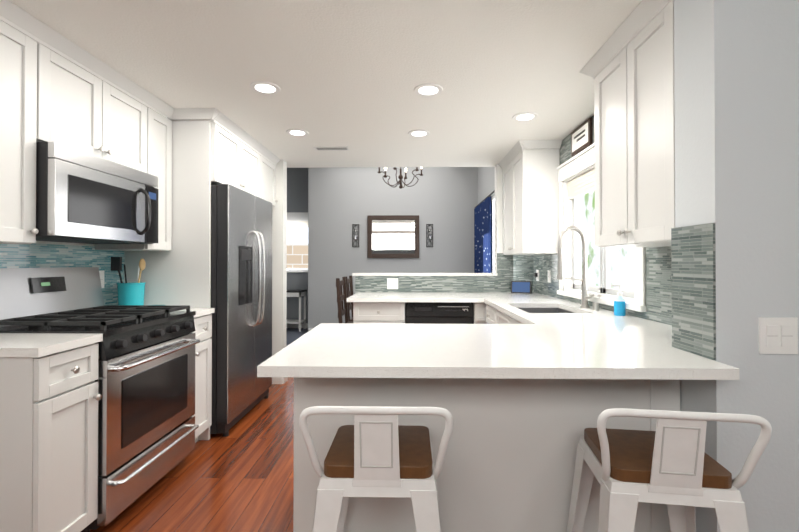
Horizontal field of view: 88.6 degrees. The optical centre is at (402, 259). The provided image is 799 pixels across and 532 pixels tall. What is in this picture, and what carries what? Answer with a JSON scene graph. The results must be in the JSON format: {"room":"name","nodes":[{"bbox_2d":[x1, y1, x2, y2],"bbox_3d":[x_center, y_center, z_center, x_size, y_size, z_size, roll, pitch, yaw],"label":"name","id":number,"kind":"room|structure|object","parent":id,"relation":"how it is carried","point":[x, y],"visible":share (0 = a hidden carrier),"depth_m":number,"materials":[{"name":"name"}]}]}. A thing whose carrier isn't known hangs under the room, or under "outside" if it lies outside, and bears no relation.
{"room":"kitchen","nodes":[
{"label":"kitchen","id":0,"kind":"room"},
{"bbox_2d":[36,241,94,246],"bbox_3d":[-2.048,0.092,0.749,0.120,2.280,6.850,0,0,1],"label":"wall","id":1,"kind":"structure","parent":0,"point":[58,243],"depth_m":2.36,"materials":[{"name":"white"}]},
{"bbox_2d":[0,0,43,243],"bbox_3d":[-1.797,-0.556,1.574,0.340,0.968,0.498,0,0,1],"label":"upper cabinet","id":2,"kind":"object","parent":1,"relation":"attached to","point":[21,37],"depth_m":1.74,"materials":[{"name":"white wood"}]},
{"bbox_2d":[0,243,123,304],"bbox_3d":[-1.954,0.121,2.179,0.008,0.415,1.343,0,0,1],"label":"wall tile","id":3,"kind":"structure","parent":1,"relation":"attached to","point":[34,255],"depth_m":2.37,"materials":[{"name":"teal tile"}]},
{"bbox_2d":[99,270,103,287],"bbox_3d":[-1.936,0.127,2.622,0.010,0.115,0.070,0,0,1],"label":"electrical outlet plate","id":4,"kind":"object","parent":3,"relation":"attached to","point":[101,273],"visible":0.52,"depth_m":2.64,"materials":[{"name":"white plastic"}]},
{"bbox_2d":[44,28,151,174],"bbox_3d":[-1.784,-0.783,2.206,0.340,0.503,0.756,0,0,1],"label":"upper cabinet","id":5,"kind":"object","parent":1,"relation":"attached to","point":[55,86],"depth_m":2.14,"materials":[{"name":"white wood"}]},
{"bbox_2d":[36,142,158,243],"bbox_3d":[-1.716,-0.313,2.201,0.477,0.422,0.754,0,0,1],"label":"over-the-range microwave","id":6,"kind":"object","parent":5,"relation":"attached to","point":[84,197],"visible":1,"depth_m":2.04,"materials":[{"name":"silver metal"}]},
{"bbox_2d":[95,96,175,250],"bbox_3d":[-1.773,-0.547,2.718,0.340,0.968,0.263,0,0,1],"label":"upper cabinet","id":7,"kind":"object","parent":1,"relation":"attached to","point":[162,116],"depth_m":2.74,"materials":[{"name":"white wood"}]},
{"bbox_2d":[172,113,263,203],"bbox_3d":[-1.617,-0.787,3.334,0.626,0.478,0.916,0,0,1],"label":"upper cabinet","id":8,"kind":"object","parent":1,"relation":"attached to","point":[221,148],"depth_m":2.86,"materials":[{"name":"white wood"}]},
{"bbox_2d":[204,148,275,207],"bbox_3d":[-1.605,-0.782,3.928,0.626,0.478,0.484,0,0,1],"label":"upper cabinet","id":9,"kind":"object","parent":1,"relation":"attached to","point":[269,160],"depth_m":3.98,"materials":[{"name":"white wood"}]},
{"bbox_2d":[90,377,293,531],"bbox_3d":[-0.246,1.263,0.843,6.600,0.060,7.130,0,0,1],"label":"floor","id":10,"kind":"structure","parent":0,"point":[240,478],"depth_m":2.25,"materials":[{"name":"brown wood"}]},
{"bbox_2d":[0,343,101,531],"bbox_3d":[-1.652,0.799,1.659,0.626,0.880,0.298,0,0,1],"label":"base cabinet","id":11,"kind":"object","parent":10,"relation":"on","point":[48,443],"depth_m":1.56,"materials":[{"name":"white wood"}]},
{"bbox_2d":[0,267,199,531],"bbox_3d":[-1.592,0.643,2.191,0.707,1.200,0.754,0,0,1],"label":"range","id":12,"kind":"object","parent":10,"relation":"on","point":[147,425],"visible":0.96,"depth_m":2.07,"materials":[{"name":"silver metal"}]},
{"bbox_2d":[193,314,211,442],"bbox_3d":[-1.630,0.807,2.704,0.626,0.880,0.263,0,0,1],"label":"base cabinet","id":13,"kind":"object","parent":10,"relation":"on","point":[203,324],"depth_m":2.72,"materials":[{"name":"white wood"}]},
{"bbox_2d":[0,308,214,356],"bbox_3d":[-1.631,0.345,2.170,0.636,0.033,1.341,0,0,1],"label":"countertop","id":14,"kind":"structure","parent":13,"relation":"on","point":[27,344],"depth_m":1.64,"materials":[{"name":"stone"}]},
{"bbox_2d":[111,257,145,304],"bbox_3d":[-1.808,0.157,2.729,0.167,0.350,0.164,0,0,1],"label":"utensil crock","id":15,"kind":"object","parent":14,"relation":"on","point":[131,293],"visible":0.98,"depth_m":2.67,"materials":[{"name":"teal ceramic"}]},
{"bbox_2d":[210,184,271,436],"bbox_3d":[-1.526,0.362,3.324,0.777,1.780,0.908,0,0,1],"label":"refrigerator","id":16,"kind":"object","parent":10,"relation":"on","point":[241,263],"visible":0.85,"depth_m":3.03,"materials":[{"name":"silver metal"}]},
{"bbox_2d":[299,406,452,531],"bbox_3d":[-0.067,0.815,1.282,0.450,0.842,0.401,0,0,1],"label":"bar stool","id":17,"kind":"object","parent":10,"relation":"on","point":[376,451],"visible":1,"depth_m":1.13,"materials":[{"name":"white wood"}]},
{"bbox_2d":[353,302,486,323],"bbox_3d":[0.162,0.817,3.969,1.185,0.880,0.767,0,0,1],"label":"base cabinet","id":18,"kind":"object","parent":10,"relation":"on","point":[379,312],"visible":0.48,"depth_m":3.62,"materials":[{"name":"white wood"}]},
{"bbox_2d":[347,292,480,301],"bbox_3d":[0.120,0.359,3.969,1.200,0.033,0.781,0,0,1],"label":"countertop","id":19,"kind":"structure","parent":18,"relation":"on","point":[359,296],"depth_m":3.69,"materials":[{"name":"stone"}]},
{"bbox_2d":[477,292,722,379],"bbox_3d":[1.025,0.350,2.772,0.661,0.033,3.136,0,0,1],"label":"countertop","id":20,"kind":"structure","parent":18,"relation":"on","point":[585,343],"depth_m":1.89,"materials":[{"name":"stone"}]},
{"bbox_2d":[511,281,531,293],"bbox_3d":[1.229,0.281,4.224,0.200,0.125,0.080,0,-1,26],"label":"tablet","id":21,"kind":"object","parent":20,"relation":"on","point":[521,286],"visible":1,"depth_m":4.19,"materials":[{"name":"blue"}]},
{"bbox_2d":[519,308,573,312],"bbox_3d":[0.996,0.470,2.848,0.424,0.202,0.644,0,0,1],"label":"sink basin","id":22,"kind":"object","parent":20,"relation":"in","point":[544,310],"visible":0.02,"depth_m":3.15,"materials":[{"name":"silver metal"}]},
{"bbox_2d":[557,225,598,310],"bbox_3d":[1.189,0.046,2.779,0.221,0.572,0.218,0,0,1],"label":"faucet","id":23,"kind":"object","parent":20,"relation":"on","point":[585,297],"visible":1,"depth_m":2.84,"materials":[{"name":"silver metal"}]},
{"bbox_2d":[610,285,625,315],"bbox_3d":[1.278,0.238,2.424,0.080,0.182,0.062,0,0,1],"label":"soap bottle","id":24,"kind":"object","parent":20,"relation":"on","point":[619,305],"visible":1,"depth_m":2.40,"materials":[{"name":"blue plastic"}]},
{"bbox_2d":[665,364,738,379],"bbox_3d":[0.971,0.341,1.641,0.360,0.033,0.875,0,0,1],"label":"countertop","id":25,"kind":"structure","parent":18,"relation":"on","point":[672,371],"depth_m":1.21,"materials":[{"name":"stone"}]},
{"bbox_2d":[405,302,473,323],"bbox_3d":[0.337,0.818,3.954,0.607,0.878,0.671,0,0,1],"label":"dishwasher","id":26,"kind":"object","parent":10,"relation":"on","point":[439,312],"visible":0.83,"depth_m":3.63,"materials":[{"name":"black"}]},
{"bbox_2d":[293,377,596,531],"bbox_3d":[0.156,0.800,1.792,1.104,0.880,0.541,0,0,1],"label":"base cabinet","id":27,"kind":"object","parent":10,"relation":"on","point":[509,460],"depth_m":1.50,"materials":[{"name":"white"}]},
{"bbox_2d":[257,320,636,378],"bbox_3d":[0.121,0.341,1.659,1.100,0.033,0.875,0,0,1],"label":"countertop","id":28,"kind":"structure","parent":27,"relation":"on","point":[527,350],"depth_m":1.39,"materials":[{"name":"stone"}]},
{"bbox_2d":[486,304,489,323],"bbox_3d":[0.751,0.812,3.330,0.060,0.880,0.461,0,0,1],"label":"base cabinet","id":29,"kind":"object","parent":10,"relation":"on","point":[487,306],"depth_m":3.48,"materials":[{"name":"white wood"}]},
{"bbox_2d":[490,306,505,323],"bbox_3d":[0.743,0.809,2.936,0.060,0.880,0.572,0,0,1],"label":"base cabinet","id":30,"kind":"object","parent":10,"relation":"on","point":[494,316],"depth_m":3.12,"materials":[{"name":"white wood"}]},
{"bbox_2d":[506,315,521,323],"bbox_3d":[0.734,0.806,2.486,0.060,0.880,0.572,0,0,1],"label":"base cabinet","id":31,"kind":"object","parent":10,"relation":"on","point":[509,320],"depth_m":2.65,"materials":[{"name":"white wood"}]},
{"bbox_2d":[567,408,771,531],"bbox_3d":[0.753,0.815,1.244,0.449,0.841,0.400,0,0,8],"label":"bar stool","id":32,"kind":"object","parent":10,"relation":"on","point":[675,468],"visible":1,"depth_m":1.10,"materials":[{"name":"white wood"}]},
{"bbox_2d":[272,159,286,355],"bbox_3d":[-2.343,0.119,4.241,2.265,2.280,0.120,0,0,1],"label":"wall","id":33,"kind":"structure","parent":0,"point":[279,261],"depth_m":4.16,"materials":[{"name":"white paint"}]},
{"bbox_2d":[272,377,284,383],"bbox_3d":[-2.339,1.214,4.167,2.277,0.090,0.012,0,0,1],"label":"baseboard","id":34,"kind":"structure","parent":33,"relation":"attached to","point":[279,380],"depth_m":4.14,"materials":[{"name":"white"}]},
{"bbox_2d":[286,328,307,345],"bbox_3d":[-0.195,1.304,6.142,6.720,0.060,3.470,0,0,1],"label":"floor carpet","id":35,"kind":"object","parent":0,"point":[293,334],"depth_m":7.02,"materials":[{"name":"carpet"}]},
{"bbox_2d":[286,290,306,331],"bbox_3d":[-2.082,0.923,7.490,0.570,0.725,0.400,0,0,1],"label":"side table","id":36,"kind":"object","parent":35,"relation":"on","point":[296,293],"visible":0.6,"depth_m":7.30,"materials":[{"name":"white"}]},
{"bbox_2d":[336,277,352,322],"bbox_3d":[-0.492,0.740,4.938,0.545,1.050,0.480,0,0,1],"label":"dining chair","id":37,"kind":"object","parent":35,"relation":"on","point":[341,297],"visible":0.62,"depth_m":5.01,"materials":[{"name":"brown wood"}]},
{"bbox_2d":[346,276,353,320],"bbox_3d":[-0.481,0.745,5.508,0.545,1.050,0.480,0,0,1],"label":"dining chair","id":38,"kind":"object","parent":35,"relation":"on","point":[350,291],"visible":0.27,"depth_m":5.58,"materials":[{"name":"brown wood"}]},
{"bbox_2d":[286,168,307,322],"bbox_3d":[-2.516,-0.263,7.799,2.010,3.100,0.120,0,0,1],"label":"wall","id":39,"kind":"structure","parent":0,"point":[297,189],"depth_m":7.73,"materials":[{"name":"grey paint"}]},
{"bbox_2d":[286,323,307,327],"bbox_3d":[-2.577,1.242,7.722,1.890,0.090,0.012,0,0,1],"label":"baseboard","id":40,"kind":"structure","parent":39,"relation":"attached to","point":[302,324],"depth_m":7.70,"materials":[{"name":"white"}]},
{"bbox_2d":[287,212,307,271],"bbox_3d":[-2.197,-0.328,7.748,1.050,1.130,0.090,0,0,1],"label":"window","id":41,"kind":"structure","parent":39,"relation":"in","point":[297,219],"depth_m":7.72,"materials":[{"name":"white"}]},
{"bbox_2d":[9,0,641,163],"bbox_3d":[-0.247,-1.123,0.811,6.600,0.150,7.030,0,0,1],"label":"ceiling","id":42,"kind":"structure","parent":0,"point":[351,74],"depth_m":2.16,"materials":[{"name":"white paint"}]},
{"bbox_2d":[250,81,280,93],"bbox_3d":[-0.822,-1.030,2.458,0.179,0.008,0.179,0,0,-8],"label":"recessed light","id":43,"kind":"object","parent":42,"relation":"in","point":[263,87],"depth_m":2.44,"materials":[{"name":"white"}]},
{"bbox_2d":[286,129,308,135],"bbox_3d":[-0.844,-1.024,3.299,0.179,0.008,0.179,0,0,-8],"label":"recessed light","id":44,"kind":"object","parent":42,"relation":"in","point":[295,132],"depth_m":3.28,"materials":[{"name":"white"}]},
{"bbox_2d":[313,146,349,150],"bbox_3d":[-0.650,-1.020,3.755,0.320,0.008,0.110,0,0,1],"label":"ceiling vent","id":45,"kind":"object","parent":42,"relation":"in","point":[332,148],"visible":0.98,"depth_m":3.74,"materials":[{"name":"white metal"}]},
{"bbox_2d":[408,129,429,136],"bbox_3d":[0.136,-1.024,3.318,0.179,0.008,0.179,0,-1,-38],"label":"recessed light","id":46,"kind":"object","parent":42,"relation":"in","point":[415,133],"depth_m":3.31,"materials":[{"name":"white"}]},
{"bbox_2d":[414,83,442,95],"bbox_3d":[0.158,-1.030,2.488,0.179,0.008,0.179,0,0,-5],"label":"recessed light","id":47,"kind":"object","parent":42,"relation":"in","point":[425,89],"depth_m":2.47,"materials":[{"name":"white"}]},
{"bbox_2d":[512,112,537,120],"bbox_3d":[0.883,-1.027,2.942,0.179,0.008,0.179,0,0,-8],"label":"recessed light","id":48,"kind":"object","parent":42,"relation":"in","point":[524,116],"depth_m":2.92,"materials":[{"name":"white"}]},
{"bbox_2d":[308,167,477,327],"bbox_3d":[0.776,-0.266,7.385,4.830,3.100,0.570,0,0,1],"label":"wall","id":49,"kind":"structure","parent":0,"point":[442,200],"depth_m":7.13,"materials":[{"name":"grey paint"}]},
{"bbox_2d":[352,224,358,246],"bbox_3d":[-0.810,-0.418,7.091,0.120,0.401,0.082,0,0,1],"label":"sconce","id":50,"kind":"object","parent":49,"relation":"attached to","point":[355,238],"visible":1,"depth_m":7.12,"materials":[{"name":"grey metal"}]},
{"bbox_2d":[367,215,418,257],"bbox_3d":[-0.155,-0.398,7.101,0.900,0.740,0.035,0,0,1],"label":"wall mirror","id":51,"kind":"object","parent":49,"relation":"attached to","point":[392,236],"visible":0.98,"depth_m":7.10,"materials":[{"name":"brown wood"}]},
{"bbox_2d":[426,224,432,246],"bbox_3d":[0.474,-0.418,7.064,0.120,0.401,0.082,0,0,1],"label":"sconce","id":52,"kind":"object","parent":49,"relation":"attached to","point":[429,237],"visible":0.98,"depth_m":7.09,"materials":[{"name":"grey metal"}]},
{"bbox_2d":[287,163,498,167],"bbox_3d":[-0.171,-1.429,4.418,6.600,0.820,0.180,0,0,1],"label":"wall","id":53,"kind":"structure","parent":0,"point":[392,165],"depth_m":4.42,"materials":[{"name":"white paint"}]},
{"bbox_2d":[478,167,494,272],"bbox_3d":[1.338,-0.278,5.778,0.120,3.100,2.620,0,0,1],"label":"wall","id":54,"kind":"structure","parent":0,"point":[486,181],"depth_m":6.09,"materials":[{"name":"grey paint"}]},
{"bbox_2d":[475,190,494,207],"bbox_3d":[1.244,-0.908,5.832,0.070,0.050,2.485,0,0,1],"label":"curtain rod","id":55,"kind":"object","parent":54,"relation":"attached to","point":[490,194],"visible":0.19,"depth_m":5.87,"materials":[{"name":"grey metal"}]},
{"bbox_2d":[474,197,490,272],"bbox_3d":[1.245,0.181,6.386,0.046,2.130,1.302,0,0,1],"label":"curtain","id":56,"kind":"object","parent":55,"relation":"hanging from","point":[482,237],"visible":0.56,"depth_m":6.25,"materials":[{"name":"blue fabric"}]},
{"bbox_2d":[492,196,494,272],"bbox_3d":[1.251,0.196,5.116,0.024,2.140,1.160,0,0,1],"label":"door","id":57,"kind":"structure","parent":54,"relation":"in","point":[493,198],"depth_m":5.62,"materials":[{"name":"white wood"}]},
{"bbox_2d":[495,164,502,272],"bbox_3d":[1.274,0.121,4.406,0.530,2.280,0.120,0,0,1],"label":"wall","id":58,"kind":"structure","parent":0,"point":[498,209],"depth_m":4.36,"materials":[{"name":"white paint"}]},
{"bbox_2d":[546,181,667,324],"bbox_3d":[1.439,0.110,2.982,0.140,2.280,2.960,0,0,1],"label":"wall","id":59,"kind":"structure","parent":0,"point":[579,239],"depth_m":3.47,"materials":[{"name":"white paint"}]},
{"bbox_2d":[503,140,561,254],"bbox_3d":[1.219,-0.537,3.951,0.318,0.968,0.779,0,0,1],"label":"upper cabinet","id":60,"kind":"object","parent":59,"relation":"attached to","point":[530,174],"depth_m":3.56,"materials":[{"name":"white wood"}]},
{"bbox_2d":[557,143,645,311],"bbox_3d":[1.397,-0.257,2.900,0.142,1.099,1.298,0,0,1],"label":"window","id":61,"kind":"structure","parent":59,"relation":"in","point":[578,164],"depth_m":3.10,"materials":[{"name":"white"}]},
{"bbox_2d":[567,168,594,198],"bbox_3d":[1.397,-0.585,2.918,0.034,0.142,1.076,0,0,1],"label":"window shade","id":62,"kind":"object","parent":61,"relation":"attached to","point":[581,185],"visible":0.38,"depth_m":3.17,"materials":[{"name":"fabric"}]},
{"bbox_2d":[533,115,671,324],"bbox_3d":[1.364,-0.348,2.923,0.008,1.365,2.832,0,0,1],"label":"wall tile","id":63,"kind":"structure","parent":59,"relation":"attached to","point":[658,288],"depth_m":2.24,"materials":[{"name":"grey tile"}]},
{"bbox_2d":[534,270,538,280],"bbox_3d":[1.370,0.159,4.183,0.032,0.115,0.070,0,0,1],"label":"electrical outlet plate","id":64,"kind":"object","parent":63,"relation":"attached to","point":[536,274],"depth_m":4.16,"materials":[{"name":"white plastic"}]},
{"bbox_2d":[548,270,550,282],"bbox_3d":[1.374,0.156,3.833,0.011,0.115,0.070,0,0,1],"label":"electrical outlet plate","id":65,"kind":"object","parent":63,"relation":"attached to","point":[549,271],"depth_m":3.82,"materials":[{"name":"white plastic"}]},
{"bbox_2d":[571,118,592,155],"bbox_3d":[1.350,-0.920,3.092,0.025,0.190,0.340,0,0,1],"label":"sign","id":66,"kind":"object","parent":63,"relation":"attached to","point":[582,137],"visible":0.96,"depth_m":3.05,"materials":[{"name":"brown wood"}]},
{"bbox_2d":[591,0,674,246],"bbox_3d":[1.175,-0.553,1.846,0.318,0.968,0.662,0,0,1],"label":"upper cabinet","id":67,"kind":"object","parent":59,"relation":"attached to","point":[628,67],"depth_m":1.78,"materials":[{"name":"white wood"}]},
{"bbox_2d":[674,0,798,531],"bbox_3d":[2.036,0.097,1.389,2.060,2.280,0.200,0,0,1],"label":"wall","id":68,"kind":"structure","parent":0,"point":[736,84],"depth_m":1.31,"materials":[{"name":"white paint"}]},
{"bbox_2d":[671,223,715,359],"bbox_3d":[1.002,0.102,1.416,0.008,0.440,0.210,0,0,1],"label":"wall tiles","id":69,"kind":"structure","parent":68,"relation":"attached to","point":[693,264],"depth_m":1.40,"materials":[{"name":"grey tile"}]},
{"bbox_2d":[758,317,797,353],"bbox_3d":[1.196,0.241,1.300,0.117,0.115,0.010,0,0,1],"label":"light switch","id":70,"kind":"object","parent":68,"relation":"attached to","point":[778,335],"visible":1,"depth_m":1.30,"materials":[{"name":"white plastic"}]},
{"bbox_3d":[0.254,0.716,4.422,1.510,1.090,0.120,0,0,1],"label":"wall","id":71,"kind":"structure","parent":0,"visible":0},
{"bbox_2d":[352,273,496,275],"bbox_3d":[0.239,0.157,4.427,1.540,0.028,0.160,0,0,1],"label":"trim","id":72,"kind":"structure","parent":71,"relation":"on","point":[424,274],"depth_m":4.35,"materials":[{"name":"stone"}]},
{"bbox_2d":[355,253,532,291],"bbox_3d":[0.448,0.138,4.359,1.900,0.415,0.008,0,0,1],"label":"wall tile","id":73,"kind":"structure","parent":71,"relation":"attached to","point":[510,268],"depth_m":4.35,"materials":[{"name":"grey tile"}]},
{"bbox_2d":[387,278,397,288],"bbox_3d":[-0.102,0.256,4.360,0.117,0.115,0.010,0,0,1],"label":"outlet","id":74,"kind":"object","parent":73,"relation":"attached to","point":[392,283],"visible":1,"depth_m":4.36,"materials":[{"name":"white plastic"}]},
{"bbox_3d":[-0.194,-1.875,6.207,6.720,0.100,3.390,0,0,1],"label":"ceiling","id":75,"kind":"structure","parent":0,"visible":0},
{"bbox_2d":[378,167,422,188],"bbox_3d":[-0.022,-1.416,5.795,0.649,0.825,0.665,0,0,1],"label":"chandelier","id":76,"kind":"object","parent":75,"relation":"hanging from","point":[400,177],"visible":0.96,"depth_m":5.78,"materials":[{"name":"brown metal"}]},
{"label":"outside","id":77,"kind":"structure","parent":0,"visible":0},
{"bbox_2d":[287,227,307,267],"bbox_3d":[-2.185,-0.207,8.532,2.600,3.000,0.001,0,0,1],"label":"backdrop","id":78,"kind":"structure","parent":77,"point":[297,247],"depth_m":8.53,"materials":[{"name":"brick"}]},
{"bbox_2d":[581,190,633,290],"bbox_3d":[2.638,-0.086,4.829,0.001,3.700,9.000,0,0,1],"label":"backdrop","id":79,"kind":"structure","parent":77,"point":[626,273],"depth_m":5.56,"materials":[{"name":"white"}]}
]}

